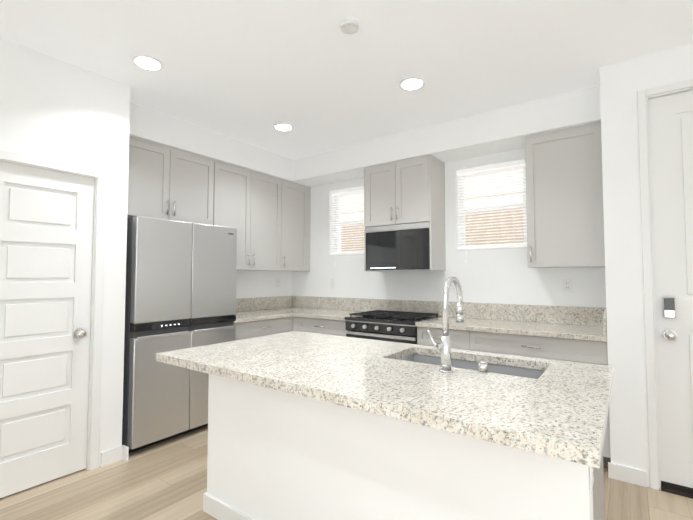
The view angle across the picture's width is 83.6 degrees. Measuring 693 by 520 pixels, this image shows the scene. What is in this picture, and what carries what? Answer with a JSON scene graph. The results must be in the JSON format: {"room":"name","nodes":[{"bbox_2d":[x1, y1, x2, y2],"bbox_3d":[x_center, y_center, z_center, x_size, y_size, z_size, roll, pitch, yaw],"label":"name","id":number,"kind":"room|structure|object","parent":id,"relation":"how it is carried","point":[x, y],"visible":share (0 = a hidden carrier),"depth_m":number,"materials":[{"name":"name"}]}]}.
{"room":"kitchen","nodes":[
{"label":"kitchen","id":0,"kind":"room"},
{"bbox_2d":[0,37,130,466],"bbox_3d":[-2.182,0.051,2.637,0.646,2.740,1.010,-2,-3,36],"label":"wall","id":1,"kind":"structure","parent":0,"point":[53,108],"depth_m":2.69,"materials":[{"name":"paint"}]},
{"bbox_2d":[0,161,93,497],"bbox_3d":[-1.931,0.406,2.431,0.104,1.991,0.592,-2,-3,36],"label":"pantry door","id":2,"kind":"structure","parent":1,"relation":"in","point":[46,231],"depth_m":2.47,"materials":[{"name":"white wood"}]},
{"bbox_2d":[0,149,106,470],"bbox_3d":[-1.965,0.383,2.461,0.136,2.063,0.710,-2,-3,36],"label":"door frame","id":3,"kind":"structure","parent":1,"relation":"attached to","point":[96,331],"depth_m":2.67,"materials":[{"name":"white wood"}]},
{"bbox_2d":[236,270,291,298],"bbox_3d":[-2.235,0.078,3.249,0.160,2.740,5.220,-2,-3,36],"label":"wall","id":4,"kind":"structure","parent":0,"point":[253,284],"depth_m":4.76,"materials":[{"name":"paint"}]},
{"bbox_2d":[127,136,214,225],"bbox_3d":[-1.719,-0.689,3.575,0.328,0.659,0.910,-2,-3,36],"label":"upper cabinet","id":5,"kind":"object","parent":4,"relation":"attached to","point":[165,182],"depth_m":3.48,"materials":[{"name":"grey wood"}]},
{"bbox_2d":[215,160,286,270],"bbox_3d":[-1.178,-0.442,4.310,0.328,1.089,1.048,-2,-3,36],"label":"upper cabinet","id":6,"kind":"object","parent":4,"relation":"attached to","point":[267,216],"depth_m":4.26,"materials":[{"name":"grey wood"}]},
{"bbox_2d":[287,181,310,270],"bbox_3d":[-0.769,-0.418,4.873,0.328,1.089,0.584,-2,-3,36],"label":"upper cabinet","id":7,"kind":"object","parent":4,"relation":"attached to","point":[298,195],"depth_m":4.84,"materials":[{"name":"grey wood"}]},
{"bbox_2d":[0,426,692,519],"bbox_3d":[0.743,1.384,1.029,7.520,0.060,5.220,-2,-3,36],"label":"floor","id":8,"kind":"structure","parent":0,"point":[165,480],"depth_m":2.34,"materials":[{"name":"wood"}]},
{"bbox_2d":[122,216,236,452],"bbox_3d":[-1.551,0.572,3.399,0.677,1.765,0.910,-2,-3,36],"label":"refrigerator","id":9,"kind":"object","parent":8,"relation":"on","point":[180,285],"visible":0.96,"depth_m":3.07,"materials":[{"name":"grey metal"}]},
{"bbox_2d":[234,317,293,339],"bbox_3d":[-1.051,1.048,4.118,0.683,0.876,0.857,-2,-3,36],"label":"base cabinet","id":10,"kind":"object","parent":8,"relation":"on","point":[252,329],"depth_m":3.96,"materials":[{"name":"grey wood"}]},
{"bbox_2d":[294,317,346,335],"bbox_3d":[-0.144,1.056,4.300,0.762,0.876,0.671,-2,-3,36],"label":"base cabinet","id":11,"kind":"object","parent":8,"relation":"on","point":[312,325],"depth_m":4.08,"materials":[{"name":"grey wood"}]},
{"bbox_2d":[234,296,606,341],"bbox_3d":[0.265,0.490,3.548,3.509,0.187,1.444,-2,-3,36],"label":"countertop","id":12,"kind":"structure","parent":11,"relation":"on","point":[578,323],"depth_m":3.17,"materials":[{"name":"white stone"}]},
{"bbox_2d":[345,310,441,343],"bbox_3d":[0.459,1.001,3.833,0.761,0.946,0.677,-2,-3,36],"label":"range","id":13,"kind":"object","parent":8,"relation":"on","point":[393,326],"visible":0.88,"depth_m":3.65,"materials":[{"name":"black metal"}]},
{"bbox_2d":[203,352,608,519],"bbox_3d":[0.173,0.955,1.949,1.868,0.876,0.757,-2,-3,36],"label":"kitchen island","id":14,"kind":"object","parent":8,"relation":"on","point":[308,426],"depth_m":1.61,"materials":[{"name":"paint"}]},
{"bbox_2d":[156,340,611,471],"bbox_3d":[-0.031,0.487,1.688,1.930,0.038,0.605,-2,-3,36],"label":"island countertop","id":15,"kind":"structure","parent":14,"relation":"on","point":[554,419],"depth_m":1.35,"materials":[{"name":"beige stone"}]},
{"bbox_2d":[427,276,487,372],"bbox_3d":[0.490,0.267,1.683,0.229,0.399,0.222,-2,-3,36],"label":"faucet","id":16,"kind":"object","parent":15,"relation":"on","point":[445,346],"depth_m":1.63,"materials":[{"name":"silver metal"}]},
{"bbox_2d":[398,354,544,378],"bbox_3d":[0.560,0.620,1.841,0.756,0.214,0.401,-2,-3,36],"label":"sink","id":17,"kind":"object","parent":15,"relation":"in","point":[500,367],"depth_m":1.95,"materials":[{"name":"silver metal"}]},
{"bbox_2d":[589,466,593,490],"bbox_3d":[0.745,0.624,1.177,0.007,0.116,0.070,-2,-3,36],"label":"outlet","id":18,"kind":"object","parent":14,"relation":"attached to","point":[591,472],"depth_m":1.15,"materials":[{"name":"white plastic"}]},
{"bbox_2d":[417,327,465,349],"bbox_3d":[1.014,1.021,3.499,0.526,0.876,0.607,-2,-3,36],"label":"base cabinet","id":19,"kind":"object","parent":8,"relation":"on","point":[458,337],"depth_m":3.31,"materials":[{"name":"grey wood"}]},
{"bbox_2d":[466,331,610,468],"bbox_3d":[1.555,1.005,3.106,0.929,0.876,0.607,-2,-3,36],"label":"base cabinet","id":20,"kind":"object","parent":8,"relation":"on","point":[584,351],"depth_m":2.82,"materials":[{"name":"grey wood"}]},
{"bbox_2d":[0,0,692,159],"bbox_3d":[0.743,-1.434,1.150,7.520,0.100,5.220,-2,-3,36],"label":"ceiling","id":21,"kind":"structure","parent":0,"point":[252,72],"depth_m":2.47,"materials":[{"name":"paint"}]},
{"bbox_2d":[131,54,163,70],"bbox_3d":[-1.326,-1.317,2.587,0.196,0.008,0.196,-2,-3,36],"label":"recessed light","id":22,"kind":"object","parent":21,"relation":"in","point":[146,62],"visible":1,"depth_m":2.57,"materials":[{"name":"white plastic"}]},
{"bbox_2d":[273,123,293,130],"bbox_3d":[-0.599,-1.270,3.689,0.196,0.008,0.196,-2,-3,36],"label":"recessed light","id":23,"kind":"object","parent":21,"relation":"in","point":[283,126],"visible":1,"depth_m":3.68,"materials":[{"name":"white plastic"}]},
{"bbox_2d":[341,18,358,34],"bbox_3d":[0.018,-1.323,2.191,0.104,0.032,0.104,-2,-3,36],"label":"smoke detector","id":24,"kind":"object","parent":21,"relation":"attached to","point":[349,26],"visible":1,"depth_m":2.17,"materials":[{"name":"white plastic"}]},
{"bbox_2d":[399,77,424,90],"bbox_3d":[0.484,-1.305,2.866,0.196,0.008,0.196,-2,-3,36],"label":"recessed light","id":25,"kind":"object","parent":21,"relation":"in","point":[411,83],"visible":1,"depth_m":2.85,"materials":[{"name":"white plastic"}]},
{"bbox_2d":[129,85,600,186],"bbox_3d":[-0.017,-1.164,3.230,3.515,0.260,2.410,-2,-3,36],"label":"soffit","id":26,"kind":"structure","parent":0,"point":[507,129],"depth_m":3.60,"materials":[{"name":"paint"}]},
{"bbox_2d":[292,148,605,307],"bbox_3d":[0.722,0.120,4.228,3.795,2.740,0.160,-2,-3,36],"label":"wall","id":27,"kind":"structure","parent":0,"point":[503,276],"depth_m":3.90,"materials":[{"name":"paint"}]},
{"bbox_2d":[330,278,334,287],"bbox_3d":[-0.172,0.277,4.767,0.070,0.116,0.007,-2,-3,36],"label":"electrical outlet","id":28,"kind":"object","parent":27,"relation":"attached to","point":[332,282],"visible":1,"depth_m":4.76,"materials":[{"name":"white plastic"}]},
{"bbox_2d":[329,192,363,255],"bbox_3d":[0.091,-0.470,4.705,0.655,0.819,0.150,-2,-3,36],"label":"window","id":29,"kind":"structure","parent":27,"relation":"in","point":[335,250],"depth_m":4.89,"materials":[{"name":"white plastic"}]},
{"bbox_2d":[330,186,363,264],"bbox_3d":[0.065,-0.403,4.667,0.645,0.953,0.079,-2,-3,36],"label":"window blind","id":30,"kind":"object","parent":29,"relation":"attached to","point":[347,191],"visible":0.73,"depth_m":4.72,"materials":[{"name":"white plastic"}]},
{"bbox_2d":[364,154,443,228],"bbox_3d":[0.595,-0.679,4.038,0.722,0.639,0.348,-2,-3,36],"label":"upper cabinet","id":31,"kind":"object","parent":27,"relation":"attached to","point":[411,190],"depth_m":3.86,"materials":[{"name":"grey wood"}]},
{"bbox_2d":[366,222,429,270],"bbox_3d":[0.593,-0.127,4.012,0.718,0.455,0.349,-2,-3,36],"label":"over-the-range microwave","id":32,"kind":"object","parent":31,"relation":"attached to","point":[402,247],"visible":0.88,"depth_m":3.85,"materials":[{"name":"black glass"}]},
{"bbox_2d":[456,166,526,250],"bbox_3d":[1.404,-0.511,3.753,0.650,0.819,0.150,-2,-3,36],"label":"window","id":33,"kind":"structure","parent":27,"relation":"in","point":[488,210],"depth_m":3.80,"materials":[{"name":"white plastic"}]},
{"bbox_2d":[457,159,526,263],"bbox_3d":[1.378,-0.444,3.714,0.640,0.953,0.079,-2,-3,36],"label":"window blind","id":34,"kind":"object","parent":33,"relation":"attached to","point":[493,167],"visible":0.85,"depth_m":3.71,"materials":[{"name":"white plastic"}]},
{"bbox_2d":[525,121,604,267],"bbox_3d":[1.795,-0.491,3.170,0.540,1.089,0.328,-2,-3,36],"label":"upper cabinet","id":35,"kind":"object","parent":27,"relation":"attached to","point":[564,203],"depth_m":3.04,"materials":[{"name":"grey wood"}]},
{"bbox_2d":[563,279,571,291],"bbox_3d":[1.873,0.209,3.284,0.070,0.116,0.007,-2,-3,36],"label":"electrical outlet","id":36,"kind":"object","parent":27,"relation":"attached to","point":[567,285],"visible":1,"depth_m":3.28,"materials":[{"name":"white plastic"}]},
{"bbox_2d":[599,43,692,486],"bbox_3d":[3.258,0.005,1.561,3.685,2.740,0.120,-2,-3,36],"label":"wall","id":37,"kind":"structure","parent":0,"point":[622,83],"depth_m":2.51,"materials":[{"name":"paint"}]},
{"bbox_2d":[100,445,646,486],"bbox_3d":[0.552,1.295,0.770,7.200,0.095,4.250,-2,-3,36],"label":"baseboard","id":38,"kind":"structure","parent":37,"relation":"attached to","point":[631,475],"depth_m":2.51,"materials":[{"name":"white wood"}]},
{"bbox_2d":[637,79,692,489],"bbox_3d":[2.329,0.146,2.221,1.000,2.515,0.134,-2,-3,36],"label":"door frame","id":39,"kind":"structure","parent":37,"relation":"attached to","point":[644,96],"depth_m":2.44,"materials":[{"name":"white wood"}]},
{"bbox_2d":[648,90,692,487],"bbox_3d":[2.309,0.150,2.193,0.890,2.415,0.114,-2,-3,36],"label":"entry door","id":40,"kind":"structure","parent":37,"relation":"in","point":[670,118],"depth_m":2.41,"materials":[{"name":"white wood"}]},
{"bbox_2d":[661,481,692,498],"bbox_3d":[2.330,1.381,2.169,0.892,0.044,0.132,-2,-3,36],"label":"sill","id":41,"kind":"structure","parent":37,"relation":"attached to","point":[676,489],"depth_m":2.35,"materials":[{"name":"brown metal"}]},
{"label":"outside","id":42,"kind":"structure","parent":0,"visible":0},
{"bbox_2d":[339,168,523,252],"bbox_3d":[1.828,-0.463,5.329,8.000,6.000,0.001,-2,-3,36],"label":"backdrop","id":43,"kind":"structure","parent":42,"point":[353,248],"depth_m":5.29,"materials":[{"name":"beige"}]}
]}

